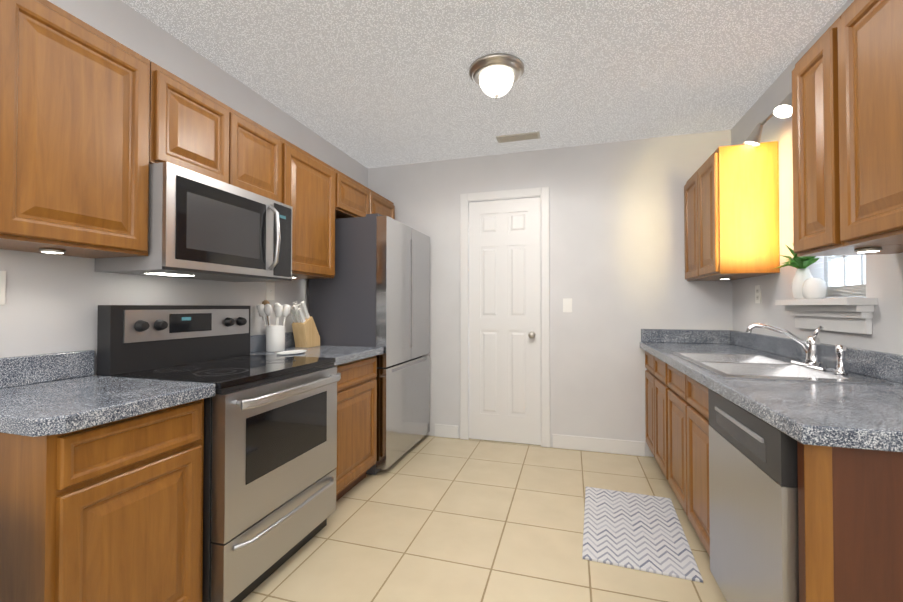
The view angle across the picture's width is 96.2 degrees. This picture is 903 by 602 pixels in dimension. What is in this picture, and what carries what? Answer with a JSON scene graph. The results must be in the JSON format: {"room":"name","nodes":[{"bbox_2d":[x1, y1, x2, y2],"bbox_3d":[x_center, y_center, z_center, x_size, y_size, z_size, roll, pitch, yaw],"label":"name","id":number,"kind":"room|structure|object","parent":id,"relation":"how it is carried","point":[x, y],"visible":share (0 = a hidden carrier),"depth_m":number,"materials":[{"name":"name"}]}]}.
{"room":"kitchen","nodes":[
{"label":"kitchen","id":0,"kind":"room"},
{"bbox_2d":[0,0,367,375],"bbox_3d":[-1.764,-0.067,1.002,0.120,2.560,6.230,0,-1,16],"label":"wall","id":1,"kind":"structure","parent":0,"point":[52,302],"depth_m":1.83,"materials":[{"name":"paint"}]},
{"bbox_2d":[0,271,5,304],"bbox_3d":[-1.582,-0.047,1.391,0.007,0.118,0.075,0,-1,16],"label":"electrical outlet","id":2,"kind":"object","parent":1,"relation":"attached to","point":[2,287],"visible":1,"depth_m":1.42,"materials":[{"name":"white plastic"}]},
{"bbox_2d":[0,0,149,257],"bbox_3d":[-1.406,-0.571,1.422,0.327,0.780,0.475,0,-1,16],"label":"upper cabinet","id":3,"kind":"object","parent":1,"relation":"attached to","point":[74,128],"visible":1,"depth_m":1.34,"materials":[{"name":"brown wood"}]},
{"bbox_2d":[39,248,65,253],"bbox_3d":[-1.401,-0.175,1.423,0.068,0.011,0.068,0,-1,16],"label":"spotlight","id":4,"kind":"object","parent":3,"relation":"attached to","point":[53,251],"visible":1,"depth_m":1.40,"materials":[{"name":"silver metal"}]},
{"bbox_2d":[149,61,280,202],"bbox_3d":[-1.232,-0.750,2.017,0.327,0.405,0.752,0,-1,16],"label":"upper cabinet","id":5,"kind":"object","parent":1,"relation":"attached to","point":[193,128],"visible":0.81,"depth_m":1.86,"materials":[{"name":"brown wood"}]},
{"bbox_2d":[95,162,291,281],"bbox_3d":[-1.168,-0.329,1.992,0.460,0.425,0.748,0,-1,16],"label":"over-the-range microwave","id":6,"kind":"object","parent":5,"relation":"attached to","point":[202,227],"visible":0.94,"depth_m":1.78,"materials":[{"name":"grey metal"}]},
{"bbox_2d":[266,282,274,299],"bbox_3d":[-1.196,-0.064,2.685,0.015,0.118,0.075,0,-1,16],"label":"light switch","id":7,"kind":"object","parent":1,"relation":"attached to","point":[270,291],"visible":0.96,"depth_m":2.68,"materials":[{"name":"white plastic"}]},
{"bbox_2d":[281,137,334,278],"bbox_3d":[-1.046,-0.554,2.642,0.327,0.780,0.550,0,-1,16],"label":"upper cabinet","id":8,"kind":"object","parent":1,"relation":"attached to","point":[308,187],"visible":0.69,"depth_m":2.58,"materials":[{"name":"brown wood"}]},
{"bbox_2d":[334,168,394,218],"bbox_3d":[-0.826,-0.791,3.391,0.327,0.285,0.996,0,-1,16],"label":"upper cabinet","id":9,"kind":"object","parent":1,"relation":"attached to","point":[353,198],"visible":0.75,"depth_m":3.14,"materials":[{"name":"brown wood"}]},
{"bbox_2d":[241,435,726,601],"bbox_3d":[-0.220,1.266,0.527,3.340,0.120,6.470,0,-1,16],"label":"floor","id":10,"kind":"structure","parent":0,"point":[427,518],"depth_m":2.11,"materials":[{"name":"tile"}]},
{"bbox_2d":[0,399,203,601],"bbox_3d":[-1.268,0.784,1.361,0.617,0.868,0.473,0,-1,16],"label":"base cabinet","id":11,"kind":"object","parent":10,"relation":"on","point":[110,512],"visible":0.96,"depth_m":1.18,"materials":[{"name":"brown wood"}]},
{"bbox_2d":[0,350,215,436],"bbox_3d":[-1.255,0.274,1.347,0.652,0.152,0.509,0,-1,16],"label":"countertop","id":12,"kind":"structure","parent":11,"relation":"on","point":[53,393],"depth_m":1.34,"materials":[{"name":"stone"}]},
{"bbox_2d":[97,305,340,601],"bbox_3d":[-1.011,0.623,1.932,0.732,1.205,0.758,0,-1,16],"label":"range","id":13,"kind":"object","parent":10,"relation":"on","point":[269,464],"visible":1,"depth_m":1.75,"materials":[{"name":"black metal"}]},
{"bbox_2d":[335,356,376,500],"bbox_3d":[-0.895,0.802,2.621,0.617,0.868,0.628,0,-1,16],"label":"base cabinet","id":14,"kind":"object","parent":10,"relation":"on","point":[356,421],"visible":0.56,"depth_m":2.55,"materials":[{"name":"brown wood"}]},
{"bbox_2d":[250,332,383,365],"bbox_3d":[-0.877,0.292,2.628,0.652,0.152,0.640,0,-1,16],"label":"countertop","id":15,"kind":"structure","parent":14,"relation":"on","point":[343,354],"depth_m":2.56,"materials":[{"name":"stone"}]},
{"bbox_2d":[256,300,290,351],"bbox_3d":[-1.135,0.155,2.587,0.200,0.328,0.198,0,-1,16],"label":"utensil crock","id":16,"kind":"object","parent":15,"relation":"on","point":[275,338],"visible":1,"depth_m":2.54,"materials":[{"name":"white ceramic"}]},
{"bbox_2d":[277,350,306,354],"bbox_3d":[-0.962,0.311,2.444,0.132,0.012,0.224,0,-1,16],"label":"spoon rest","id":17,"kind":"object","parent":15,"relation":"on","point":[290,352],"visible":0.98,"depth_m":2.45,"materials":[{"name":"white ceramic"}]},
{"bbox_2d":[290,301,319,347],"bbox_3d":[-1.034,0.163,2.839,0.100,0.320,0.236,0,-1,16],"label":"knife block","id":18,"kind":"object","parent":15,"relation":"on","point":[305,332],"visible":1,"depth_m":2.79,"materials":[{"name":"brown wood"}]},
{"bbox_2d":[308,213,429,474],"bbox_3d":[-0.634,0.314,3.382,0.639,1.865,0.925,0,-1,16],"label":"fridge","id":19,"kind":"object","parent":10,"relation":"on","point":[374,291],"visible":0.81,"depth_m":2.97,"materials":[{"name":"grey metal"}]},
{"bbox_2d":[582,487,702,582],"bbox_3d":[0.989,1.223,2.215,0.500,0.012,0.800,0,-1,19],"label":"kitchen mat","id":20,"kind":"object","parent":10,"relation":"on","point":[641,532],"visible":1,"depth_m":2.11,"materials":[{"name":"white fabric"}]},
{"bbox_2d":[645,351,669,479],"bbox_3d":[1.736,0.804,2.788,0.617,0.868,0.783,0,-1,16],"label":"base cabinet","id":21,"kind":"object","parent":10,"relation":"on","point":[657,387],"visible":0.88,"depth_m":2.81,"materials":[{"name":"brown wood"}]},
{"bbox_2d":[668,365,709,555],"bbox_3d":[1.500,0.793,1.989,0.617,0.868,0.875,0,-1,16],"label":"base cabinet","id":22,"kind":"object","parent":10,"relation":"on","point":[688,442],"visible":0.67,"depth_m":2.02,"materials":[{"name":"brown wood"}]},
{"bbox_2d":[640,329,902,451],"bbox_3d":[1.492,0.283,2.028,0.652,0.152,2.401,0,-1,16],"label":"countertop","id":23,"kind":"structure","parent":22,"relation":"on","point":[859,416],"depth_m":1.37,"materials":[{"name":"stone"}]},
{"bbox_2d":[670,352,893,385],"bbox_3d":[1.460,0.397,1.960,0.530,0.185,0.905,0,-1,16],"label":"sink","id":24,"kind":"object","parent":23,"relation":"in","point":[754,366],"visible":0.25,"depth_m":1.94,"materials":[{"name":"silver metal"}]},
{"bbox_2d":[746,323,847,373],"bbox_3d":[1.544,0.203,1.846,0.287,0.197,0.352,0,-1,16],"label":"faucet","id":25,"kind":"object","parent":23,"relation":"on","point":[811,346],"visible":1,"depth_m":1.84,"materials":[{"name":"silver metal"}]},
{"bbox_2d":[708,389,798,601],"bbox_3d":[1.275,0.786,1.280,0.649,0.862,0.603,0,-1,16],"label":"dishwasher","id":26,"kind":"object","parent":10,"relation":"on","point":[753,500],"visible":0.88,"depth_m":1.27,"materials":[{"name":"grey metal"}]},
{"bbox_2d":[797,441,902,601],"bbox_3d":[1.201,0.779,0.963,0.611,0.867,0.040,0,-1,16],"label":"end panel","id":27,"kind":"object","parent":10,"relation":"on","point":[850,523],"visible":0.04,"depth_m":1.01,"materials":[{"name":"brown wood"}]},
{"bbox_2d":[121,0,847,167],"bbox_3d":[-0.220,-1.414,0.565,3.340,0.120,6.470,0,-1,16],"label":"ceiling","id":28,"kind":"structure","parent":0,"point":[374,83],"depth_m":2.25,"materials":[{"name":"white paint"}]},
{"bbox_2d":[469,53,523,98],"bbox_3d":[0.258,-1.244,2.330,0.316,0.167,0.316,0,-1,16],"label":"ceiling light","id":29,"kind":"object","parent":28,"relation":"attached to","point":[495,75],"visible":1,"depth_m":2.25,"materials":[{"name":"silver metal"}]},
{"bbox_2d":[496,131,539,142],"bbox_3d":[0.534,-1.308,3.245,0.340,0.014,0.120,0,-1,16],"label":"ceiling vent","id":30,"kind":"object","parent":28,"relation":"in","point":[518,137],"visible":0.98,"depth_m":3.23,"materials":[{"name":"white metal"}]},
{"bbox_2d":[368,130,732,456],"bbox_3d":[0.678,-0.031,3.591,3.340,2.560,0.120,0,-1,16],"label":"wall","id":31,"kind":"structure","parent":0,"point":[616,243],"depth_m":3.38,"materials":[{"name":"paint"}]},
{"bbox_2d":[469,197,540,444],"bbox_3d":[0.460,0.170,3.577,0.633,2.142,0.115,0,-1,16],"label":"pantry door","id":32,"kind":"structure","parent":31,"relation":"in","point":[504,334],"depth_m":3.59,"materials":[{"name":"white paint"}]},
{"bbox_2d":[460,187,549,446],"bbox_3d":[0.461,0.134,3.581,0.793,2.230,0.018,0,-1,16],"label":"door frame","id":33,"kind":"structure","parent":31,"relation":"attached to","point":[542,193],"depth_m":3.55,"materials":[{"name":"white paint"}]},
{"bbox_2d":[435,424,644,455],"bbox_3d":[0.698,1.191,3.498,1.780,0.115,0.014,0,-1,16],"label":"baseboard","id":34,"kind":"structure","parent":31,"relation":"attached to","point":[616,446],"depth_m":3.36,"materials":[{"name":"white paint"}]},
{"bbox_2d":[563,298,571,311],"bbox_3d":[0.982,0.037,3.429,0.075,0.118,0.015,0,-1,16],"label":"light switch","id":35,"kind":"object","parent":31,"relation":"attached to","point":[567,304],"visible":1,"depth_m":3.43,"materials":[{"name":"white plastic"}]},
{"bbox_2d":[731,0,902,354],"bbox_3d":[1.324,-0.080,0.091,0.120,2.560,6.230,0,-1,16],"label":"wall","id":36,"kind":"structure","parent":0,"point":[884,279],"depth_m":2.30,"materials":[{"name":"paint"}]},
{"bbox_2d":[684,141,779,280],"bbox_3d":[1.883,-0.552,2.792,0.327,0.780,0.736,0,-1,16],"label":"upper cabinet","id":37,"kind":"object","parent":36,"relation":"attached to","point":[731,211],"visible":0.98,"depth_m":2.46,"materials":[{"name":"brown wood"}]},
{"bbox_2d":[755,285,760,302],"bbox_3d":[2.017,-0.044,2.665,0.007,0.118,0.075,0,-1,16],"label":"electrical outlet","id":38,"kind":"object","parent":36,"relation":"attached to","point":[757,293],"visible":1,"depth_m":2.65,"materials":[{"name":"white plastic"}]},
{"bbox_2d":[744,92,791,146],"bbox_3d":[1.777,-1.008,2.203,0.198,0.175,0.481,0,-1,16],"label":"spotlight","id":39,"kind":"object","parent":36,"relation":"attached to","point":[783,109],"visible":0.73,"depth_m":2.06,"materials":[{"name":"silver metal"}]},
{"bbox_2d":[775,255,877,333],"bbox_3d":[1.805,-0.371,1.929,0.205,1.023,0.610,0,-1,16],"label":"window","id":40,"kind":"structure","parent":36,"relation":"in","point":[842,308],"depth_m":1.89,"materials":[{"name":"white paint"}]},
{"bbox_2d":[775,243,826,298],"bbox_3d":[1.757,-0.155,2.067,0.156,0.294,0.292,0,-1,16],"label":"potted plant","id":41,"kind":"object","parent":40,"relation":"on","point":[806,284],"visible":0.9,"depth_m":2.02,"materials":[{"name":"white ceramic"}]},
{"bbox_2d":[792,16,902,256],"bbox_3d":[1.489,-0.571,1.458,0.327,0.780,0.288,0,-1,16],"label":"upper cabinet","id":42,"kind":"object","parent":36,"relation":"attached to","point":[816,177],"visible":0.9,"depth_m":1.47,"materials":[{"name":"brown wood"}]},
{"bbox_2d":[854,247,881,252],"bbox_3d":[1.438,-0.175,1.398,0.068,0.011,0.068,0,-1,16],"label":"spotlight","id":43,"kind":"object","parent":42,"relation":"attached to","point":[868,250],"visible":1,"depth_m":1.38,"materials":[{"name":"silver metal"}]},
{"bbox_2d":[837,0,902,245],"bbox_3d":[1.382,-0.576,1.095,0.327,0.780,0.460,0,-1,16],"label":"upper cabinet","id":44,"kind":"object","parent":36,"relation":"attached to","point":[870,67],"visible":0.97,"depth_m":1.21,"materials":[{"name":"brown wood"}]}
]}

